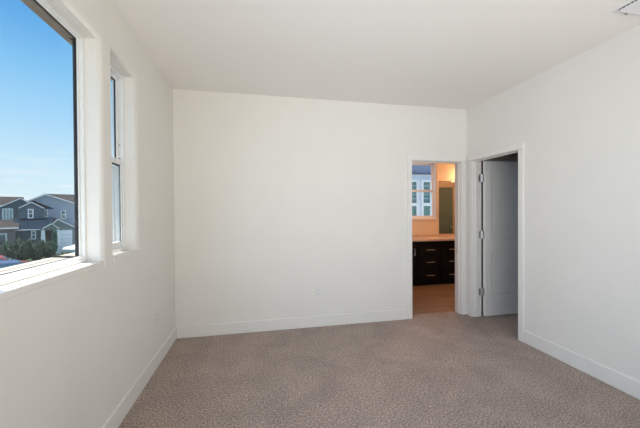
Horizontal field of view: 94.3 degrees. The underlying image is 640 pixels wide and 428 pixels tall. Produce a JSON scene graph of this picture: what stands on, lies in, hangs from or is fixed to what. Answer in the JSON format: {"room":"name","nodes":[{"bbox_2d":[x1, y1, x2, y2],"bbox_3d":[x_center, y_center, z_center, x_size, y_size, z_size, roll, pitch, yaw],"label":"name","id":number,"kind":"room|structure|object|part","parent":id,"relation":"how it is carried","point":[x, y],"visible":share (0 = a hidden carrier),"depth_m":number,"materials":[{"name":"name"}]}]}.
{"room":"empty bedroom","nodes":[
{"label":"empty bedroom","id":0,"kind":"room"},
{"bbox_2d":[72,38,76,255],"bbox_3d":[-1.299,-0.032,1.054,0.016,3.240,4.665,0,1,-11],"label":"window frame","id":1,"kind":"structure","parent":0,"point":[72,38],"depth_m":1.75,"materials":[{"name":"metal"}]},
{"bbox_2d":[0,0,174,427],"bbox_3d":[-1.225,0.018,1.070,0.135,2.740,4.665,0,1,-11],"label":"wall","id":2,"kind":"structure","parent":0,"point":[72,348],"depth_m":1.80,"materials":[{"name":"paint"}]},
{"bbox_2d":[0,256,74,273],"bbox_3d":[-1.297,0.296,0.705,0.174,0.061,2.325,0,1,-11],"label":"window ledge","id":3,"kind":"object","parent":2,"relation":"attached to","point":[47,260],"visible":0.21,"depth_m":1.53,"materials":[{"name":"beige paint"}]},
{"bbox_2d":[0,261,103,300],"bbox_3d":[-1.153,0.304,0.734,0.136,0.028,2.115,0,1,-11],"label":"window sill","id":4,"kind":"structure","parent":2,"relation":"attached to","point":[13,289],"depth_m":1.32,"materials":[{"name":"paint"}]},
{"bbox_2d":[0,0,111,285],"bbox_3d":[-1.261,-0.444,0.873,0.097,1.502,3.800,0,1,-11],"label":"window","id":5,"kind":"structure","parent":2,"relation":"in","point":[6,278],"depth_m":1.72,"materials":[{"name":"white plastic"}]},
{"bbox_3d":[-1.212,-0.378,0.717,0.010,1.372,2.115,0,1,-11],"label":"frame","id":6,"kind":"part","parent":5,"relation":"part of","materials":[{"name":"black metal"}]},
{"bbox_2d":[51,252,74,257],"bbox_3d":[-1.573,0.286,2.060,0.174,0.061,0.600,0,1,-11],"label":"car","id":7,"kind":"object","parent":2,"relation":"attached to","point":[69,254],"visible":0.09,"depth_m":1.84,"materials":[{"name":"white metal"}]},
{"bbox_2d":[111,65,124,253],"bbox_3d":[-1.490,-0.382,2.071,0.070,1.324,0.390,0,1,-11],"label":"window","id":8,"kind":"structure","parent":2,"relation":"in","point":[118,177],"depth_m":2.23,"materials":[{"name":"white plastic"}]},
{"bbox_3d":[-1.518,-0.055,2.068,0.010,0.609,0.346,0,1,-11],"label":"screen frame","id":9,"kind":"part","parent":8,"relation":"part of","materials":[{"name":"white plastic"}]},
{"bbox_3d":[-1.500,-0.694,2.067,0.030,0.660,0.350,0,1,-11],"label":"sash","id":10,"kind":"part","parent":8,"relation":"part of","materials":[{"name":"white plastic"}]},
{"bbox_3d":[-1.470,-0.077,2.078,0.022,0.654,0.350,0,1,-11],"label":"sash","id":11,"kind":"part","parent":8,"relation":"part of","materials":[{"name":"white plastic"}]},
{"bbox_2d":[113,250,138,261],"bbox_3d":[-1.428,0.294,2.089,0.136,0.028,0.390,0,1,-11],"label":"window sill","id":12,"kind":"structure","parent":2,"relation":"attached to","point":[124,254],"depth_m":2.10,"materials":[{"name":"paint"}]},
{"bbox_2d":[101,327,176,427],"bbox_3d":[-1.142,1.321,1.089,0.016,0.132,4.450,0,1,-11],"label":"baseboard","id":13,"kind":"structure","parent":2,"relation":"attached to","point":[120,412],"depth_m":2.23,"materials":[{"name":"paint"}]},
{"bbox_2d":[155,310,158,324],"bbox_3d":[-1.473,0.935,2.685,0.008,0.116,0.072,0,1,-11],"label":"wall outlet","id":14,"kind":"object","parent":2,"relation":"attached to","point":[157,311],"visible":1,"depth_m":2.67,"materials":[{"name":"white plastic"}]},
{"bbox_2d":[173,89,517,326],"bbox_3d":[1.465,-0.022,3.937,6.620,2.740,0.115,0,1,-11],"label":"wall","id":15,"kind":"structure","parent":0,"point":[278,199],"depth_m":3.52,"materials":[{"name":"paint"}]},
{"bbox_2d":[316,286,320,295],"bbox_3d":[-0.018,0.934,3.580,0.072,0.116,0.008,0,1,-11],"label":"wall outlet","id":16,"kind":"object","parent":15,"relation":"attached to","point":[318,289],"visible":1,"depth_m":3.58,"materials":[{"name":"white plastic"}]},
{"bbox_2d":[177,304,467,338],"bbox_3d":[0.201,1.292,3.624,3.626,0.132,0.016,0,1,-11],"label":"baseboard","id":17,"kind":"structure","parent":15,"relation":"attached to","point":[191,331],"depth_m":3.50,"materials":[{"name":"paint"}]},
{"bbox_2d":[407,155,465,318],"bbox_3d":[1.522,0.296,3.951,0.836,2.102,0.149,0,1,-11],"label":"door frame","id":18,"kind":"structure","parent":15,"relation":"attached to","point":[460,162],"depth_m":3.96,"materials":[{"name":"paint"}]},
{"bbox_3d":[1.154,0.331,3.809,0.058,2.039,0.017,0,1,-11],"label":"casing","id":19,"kind":"part","parent":18,"relation":"part of","materials":[{"name":"paint"}]},
{"bbox_3d":[1.529,-0.723,3.878,0.836,0.061,0.017,0,1,-11],"label":"casing","id":20,"kind":"part","parent":18,"relation":"part of","materials":[{"name":"paint"}]},
{"bbox_3d":[1.917,0.325,3.964,0.058,2.039,0.017,0,1,-11],"label":"casing","id":21,"kind":"part","parent":18,"relation":"part of","materials":[{"name":"paint"}]},
{"bbox_2d":[111,0,639,109],"bbox_3d":[0.591,-1.405,1.428,3.927,0.080,4.665,0,1,-11],"label":"ceiling","id":22,"kind":"structure","parent":0,"point":[452,54],"depth_m":2.38,"materials":[{"name":"white paint"}]},
{"bbox_2d":[611,0,639,16],"bbox_3d":[2.151,-1.369,1.944,0.320,0.020,0.205,0,1,-11],"label":"ceiling vent","id":23,"kind":"object","parent":22,"relation":"in","point":[632,7],"visible":1,"depth_m":1.98,"materials":[{"name":"white metal"}]},
{"bbox_2d":[118,283,639,427],"bbox_3d":[1.718,1.387,2.742,6.620,0.060,6.750,0,1,-11],"label":"floor","id":24,"kind":"structure","parent":0,"point":[445,369],"depth_m":2.42,"materials":[{"name":"carpet"}]},
{"bbox_2d":[412,241,454,285],"bbox_3d":[2.296,0.919,5.836,2.850,0.815,0.581,0,1,-11],"label":"vanity cabinet","id":25,"kind":"object","parent":24,"relation":"on","point":[433,263],"visible":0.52,"depth_m":5.55,"materials":[{"name":"black wood"}]},
{"bbox_3d":[1.580,0.909,5.440,0.400,0.660,0.020,0,1,-11],"label":"door","id":26,"kind":"part","parent":25,"relation":"part of","materials":[{"name":"black wood"}]},
{"bbox_3d":[2.023,1.133,5.531,0.424,0.205,0.020,0,1,-11],"label":"drawer","id":27,"kind":"part","parent":25,"relation":"part of","materials":[{"name":"black wood"}]},
{"bbox_3d":[2.021,0.888,5.529,0.424,0.235,0.020,0,1,-11],"label":"drawer","id":28,"kind":"part","parent":25,"relation":"part of","materials":[{"name":"black wood"}]},
{"bbox_3d":[2.020,0.661,5.527,0.424,0.170,0.020,0,1,-11],"label":"drawer","id":29,"kind":"part","parent":25,"relation":"part of","materials":[{"name":"black wood"}]},
{"bbox_2d":[412,234,454,241],"bbox_3d":[2.292,0.468,5.836,2.880,0.088,0.580,0,1,-11],"label":"countertop","id":30,"kind":"structure","parent":25,"relation":"on","point":[428,237],"depth_m":5.80,"materials":[{"name":"stone"}]},
{"bbox_3d":[2.479,1.130,5.624,0.424,0.205,0.020,0,1,-11],"label":"drawer","id":31,"kind":"part","parent":25,"relation":"part of","materials":[{"name":"black wood"}]},
{"bbox_3d":[2.478,0.885,5.622,0.424,0.235,0.020,0,1,-11],"label":"drawer","id":32,"kind":"part","parent":25,"relation":"part of","materials":[{"name":"black wood"}]},
{"bbox_3d":[2.477,0.658,5.620,0.424,0.170,0.020,0,1,-11],"label":"drawer","id":33,"kind":"part","parent":25,"relation":"part of","materials":[{"name":"black wood"}]},
{"bbox_2d":[412,163,454,234],"bbox_3d":[2.167,-0.045,6.184,4.550,2.740,0.160,0,1,-11],"label":"wall","id":34,"kind":"structure","parent":0,"point":[444,171],"depth_m":6.16,"materials":[{"name":"beige paint"}]},
{"bbox_2d":[412,162,435,217],"bbox_3d":[1.906,-0.491,6.133,1.025,1.165,0.130,0,1,-11],"label":"window","id":35,"kind":"structure","parent":34,"relation":"in","point":[433,165],"depth_m":6.20,"materials":[{"name":"white plastic"}]},
{"bbox_3d":[1.896,-0.755,6.173,0.981,0.593,0.025,0,1,-11],"label":"sash","id":36,"kind":"part","parent":35,"relation":"part of","materials":[{"name":"white plastic"}]},
{"bbox_3d":[1.905,-0.215,6.148,0.981,0.568,0.025,0,1,-11],"label":"sash","id":37,"kind":"part","parent":35,"relation":"part of","materials":[{"name":"white plastic"}]},
{"bbox_2d":[412,218,437,219],"bbox_3d":[1.920,0.106,6.085,1.065,0.031,0.089,0,1,-11],"label":"window sill","id":38,"kind":"structure","parent":34,"relation":"attached to","point":[412,218],"depth_m":6.09,"materials":[{"name":"white paint"}]},
{"bbox_2d":[412,234,454,236],"bbox_3d":[2.236,0.440,6.112,2.880,0.037,0.018,0,1,-11],"label":"backsplash","id":39,"kind":"structure","parent":34,"relation":"attached to","point":[426,234],"depth_m":6.13,"materials":[{"name":"stone"}]},
{"bbox_2d":[439,181,454,233],"bbox_3d":[2.988,-0.137,6.265,1.056,1.106,0.008,0,1,-11],"label":"wall mirror","id":40,"kind":"object","parent":34,"relation":"attached to","point":[446,188],"visible":0.44,"depth_m":6.19,"materials":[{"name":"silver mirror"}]},
{"bbox_2d":[467,24,639,380],"bbox_3d":[2.478,-0.009,1.763,0.115,2.740,4.550,0,1,-11],"label":"wall","id":41,"kind":"structure","parent":0,"point":[577,120],"depth_m":2.55,"materials":[{"name":"paint"}]},
{"bbox_2d":[468,143,523,341],"bbox_3d":[2.120,0.298,3.538,0.149,2.099,0.834,0,1,-11],"label":"door frame","id":42,"kind":"structure","parent":41,"relation":"attached to","point":[474,162],"depth_m":3.86,"materials":[{"name":"paint"}]},
{"bbox_3d":[1.979,0.326,3.901,0.017,2.039,0.061,0,1,-11],"label":"casing","id":43,"kind":"part","parent":42,"relation":"part of","materials":[{"name":"paint"}]},
{"bbox_3d":[2.050,-0.722,3.514,0.017,0.058,0.831,0,1,-11],"label":"casing","id":44,"kind":"part","parent":42,"relation":"part of","materials":[{"name":"paint"}]},
{"bbox_3d":[2.132,0.331,3.147,0.017,2.039,0.062,0,1,-11],"label":"casing","id":45,"kind":"part","parent":42,"relation":"part of","materials":[{"name":"paint"}]},
{"bbox_2d":[478,161,517,315],"bbox_3d":[2.451,0.319,3.912,0.750,2.024,0.094,0,1,-11],"label":"door","id":46,"kind":"structure","parent":41,"relation":"in","point":[499,234],"depth_m":3.91,"materials":[{"name":"paint"}]},
{"bbox_3d":[2.467,-0.122,3.936,0.491,0.916,0.023,0,1,-11],"label":"panel","id":47,"kind":"part","parent":46,"relation":"part of","materials":[{"name":"paint"}]},
{"bbox_3d":[2.473,0.776,3.944,0.491,0.532,0.023,0,1,-11],"label":"panel","id":48,"kind":"part","parent":46,"relation":"part of","materials":[{"name":"paint"}]},
{"bbox_2d":[523,330,639,399],"bbox_3d":[2.499,1.298,1.376,0.016,0.132,3.564,0,1,-11],"label":"baseboard","id":49,"kind":"structure","parent":41,"relation":"attached to","point":[609,376],"depth_m":2.52,"materials":[{"name":"paint"}]},
{"label":"outside","id":50,"kind":"structure","parent":0,"visible":0},
{"bbox_3d":[-31.926,4.275,52.232,120.000,0.280,132.000,0,1,-11],"label":"ground","id":51,"kind":"structure","parent":50,"visible":0},
{"bbox_2d":[0,260,25,267],"bbox_3d":[-19.522,3.614,17.741,4.500,1.456,1.844,-1,1,-44],"label":"car","id":52,"kind":"object","parent":51,"relation":"on","point":[5,263],"visible":0.06,"depth_m":17.82,"materials":[{"name":"blue paint"}]},
{"bbox_2d":[0,255,26,262],"bbox_3d":[-22.700,3.613,19.824,4.500,1.456,1.844,-1,1,-44],"label":"car","id":53,"kind":"object","parent":51,"relation":"on","point":[2,257],"visible":0.1,"depth_m":20.50,"materials":[{"name":"red paint"}]},
{"bbox_2d":[26,252,66,262],"bbox_3d":[-38.522,4.317,32.724,17.200,0.050,29.500,-1,1,-44],"label":"lawn","id":54,"kind":"structure","parent":51,"relation":"on","point":[30,259],"depth_m":28.44,"materials":[{"name":"green plant"}]},
{"bbox_2d":[0,245,5,255],"bbox_3d":[-27.198,3.589,25.184,0.833,2.096,0.802,0,1,-11],"label":"shrub","id":55,"kind":"object","parent":54,"relation":"on","point":[2,252],"visible":0.51,"depth_m":25.13,"materials":[{"name":"green plant"}]},
{"bbox_2d":[3,241,9,252],"bbox_3d":[-28.712,3.484,27.150,0.722,2.101,0.736,0,1,28],"label":"shrub","id":56,"kind":"object","parent":54,"relation":"on","point":[5,243],"visible":0.15,"depth_m":26.99,"materials":[{"name":"green plant"}]},
{"bbox_2d":[6,244,17,259],"bbox_3d":[-27.008,3.535,25.944,0.834,1.886,0.774,0,1,-11],"label":"shrub","id":57,"kind":"object","parent":54,"relation":"on","point":[11,252],"visible":0.64,"depth_m":25.75,"materials":[{"name":"green plant"}]},
{"bbox_2d":[13,236,22,259],"bbox_3d":[-28.232,3.252,27.813,0.767,2.362,0.742,0,1,-11],"label":"shrub","id":58,"kind":"object","parent":54,"relation":"on","point":[18,242],"visible":0.39,"depth_m":27.58,"materials":[{"name":"green plant"}]},
{"bbox_2d":[17,242,28,260],"bbox_3d":[-26.747,3.488,26.735,0.736,1.882,0.744,0,1,33],"label":"shrub","id":59,"kind":"object","parent":54,"relation":"on","point":[23,252],"visible":0.97,"depth_m":26.56,"materials":[{"name":"green plant"}]},
{"bbox_2d":[26,238,33,258],"bbox_3d":[-27.907,3.421,28.510,0.753,2.175,0.766,0,1,-11],"label":"shrub","id":60,"kind":"object","parent":54,"relation":"on","point":[29,241],"visible":0.5,"depth_m":28.35,"materials":[{"name":"green plant"}]},
{"bbox_2d":[0,197,60,253],"bbox_3d":[-34.401,1.121,33.280,7.573,6.346,12.360,-1,1,-44],"label":"house","id":61,"kind":"structure","parent":54,"relation":"on","point":[20,217],"depth_m":31.61,"materials":[{"name":"wood"}]},
{"bbox_3d":[-31.130,2.531,28.909,0.677,1.094,0.030,-1,1,-44],"label":"pane","id":62,"kind":"part","parent":61,"relation":"part of","materials":[{"name":"teal"}]},
{"bbox_3d":[-33.388,0.029,31.721,0.634,1.027,0.030,-1,1,-44],"label":"pane","id":63,"kind":"part","parent":61,"relation":"part of","materials":[{"name":"teal glass"}]},
{"bbox_3d":[-29.320,3.041,31.999,0.516,2.471,0.070,-1,1,-44],"label":"door","id":64,"kind":"part","parent":61,"relation":"part of","materials":[{"name":"grey"}]},
{"bbox_2d":[30,242,42,259],"bbox_3d":[-26.396,3.529,27.642,0.761,1.936,0.846,0,1,10],"label":"shrub","id":65,"kind":"object","parent":54,"relation":"on","point":[36,251],"visible":0.96,"depth_m":27.47,"materials":[{"name":"green plant"}]},
{"bbox_2d":[37,238,45,256],"bbox_3d":[-27.375,3.436,29.173,0.732,2.180,0.755,-1,1,-28],"label":"shrub","id":66,"kind":"object","parent":54,"relation":"on","point":[42,243],"visible":0.33,"depth_m":29.05,"materials":[{"name":"green plant"}]},
{"bbox_2d":[43,241,54,257],"bbox_3d":[-26.047,3.506,28.540,0.811,1.878,0.768,0,1,13],"label":"shrub","id":67,"kind":"object","parent":54,"relation":"on","point":[49,248],"visible":0.97,"depth_m":28.32,"materials":[{"name":"green plant"}]},
{"bbox_2d":[28,194,74,251],"bbox_3d":[-32.914,0.736,38.420,7.743,7.009,13.360,-1,1,-44],"label":"house","id":68,"kind":"structure","parent":54,"relation":"on","point":[63,213],"depth_m":38.04,"materials":[{"name":"wood"}]},
{"bbox_3d":[-28.660,3.028,33.455,1.130,2.465,0.070,-1,1,-44],"label":"garage door","id":69,"kind":"part","parent":68,"relation":"part of","materials":[{"name":"white metal"}]},
{"bbox_2d":[52,228,57,255],"bbox_3d":[-26.909,2.839,30.019,0.655,2.923,0.633,0,1,20],"label":"young tree","id":70,"kind":"object","parent":54,"relation":"on","point":[55,236],"visible":0.8,"depth_m":29.97,"materials":[{"name":"green plant"}]},
{"bbox_2d":[412,165,431,215],"bbox_3d":[5.285,0.432,14.838,9.900,7.600,6.650,0,1,-11],"label":"house","id":71,"kind":"structure","parent":51,"relation":"on","point":[421,174],"depth_m":11.47,"materials":[{"name":"white paint"}]},
{"bbox_3d":[3.524,-0.089,11.435,0.380,0.440,0.030,0,1,-11],"label":"pane","id":72,"kind":"part","parent":71,"relation":"part of","materials":[{"name":"teal glass"}]},
{"bbox_3d":[3.520,-0.829,11.428,0.380,0.820,0.030,0,1,-11],"label":"pane","id":73,"kind":"part","parent":71,"relation":"part of","materials":[{"name":"glass"}]},
{"bbox_3d":[5.274,-1.588,14.820,9.500,0.040,6.150,0,1,-11],"label":"band trim","id":74,"kind":"part","parent":71,"relation":"part of","materials":[{"name":"blue"}]},
{"bbox_3d":[4.136,-0.093,11.559,0.290,0.440,0.030,0,1,-11],"label":"pane","id":75,"kind":"part","parent":71,"relation":"part of","materials":[{"name":"teal glass"}]},
{"bbox_3d":[4.132,-0.833,11.553,0.290,0.820,0.030,0,1,-11],"label":"pane","id":76,"kind":"part","parent":71,"relation":"part of","materials":[{"name":"glass"}]},
{"bbox_3d":[-23.519,4.181,38.715,20.141,0.050,21.626,0,1,-11],"label":"driveway","id":77,"kind":"object","parent":51,"relation":"on","visible":0},
{"bbox_2d":[62,244,74,253],"bbox_3d":[-25.587,3.516,32.812,1.844,1.456,4.500,0,1,6],"label":"car","id":78,"kind":"object","parent":77,"relation":"on","point":[70,249],"visible":0.23,"depth_m":30.65,"materials":[{"name":"grey paint"}]}
]}

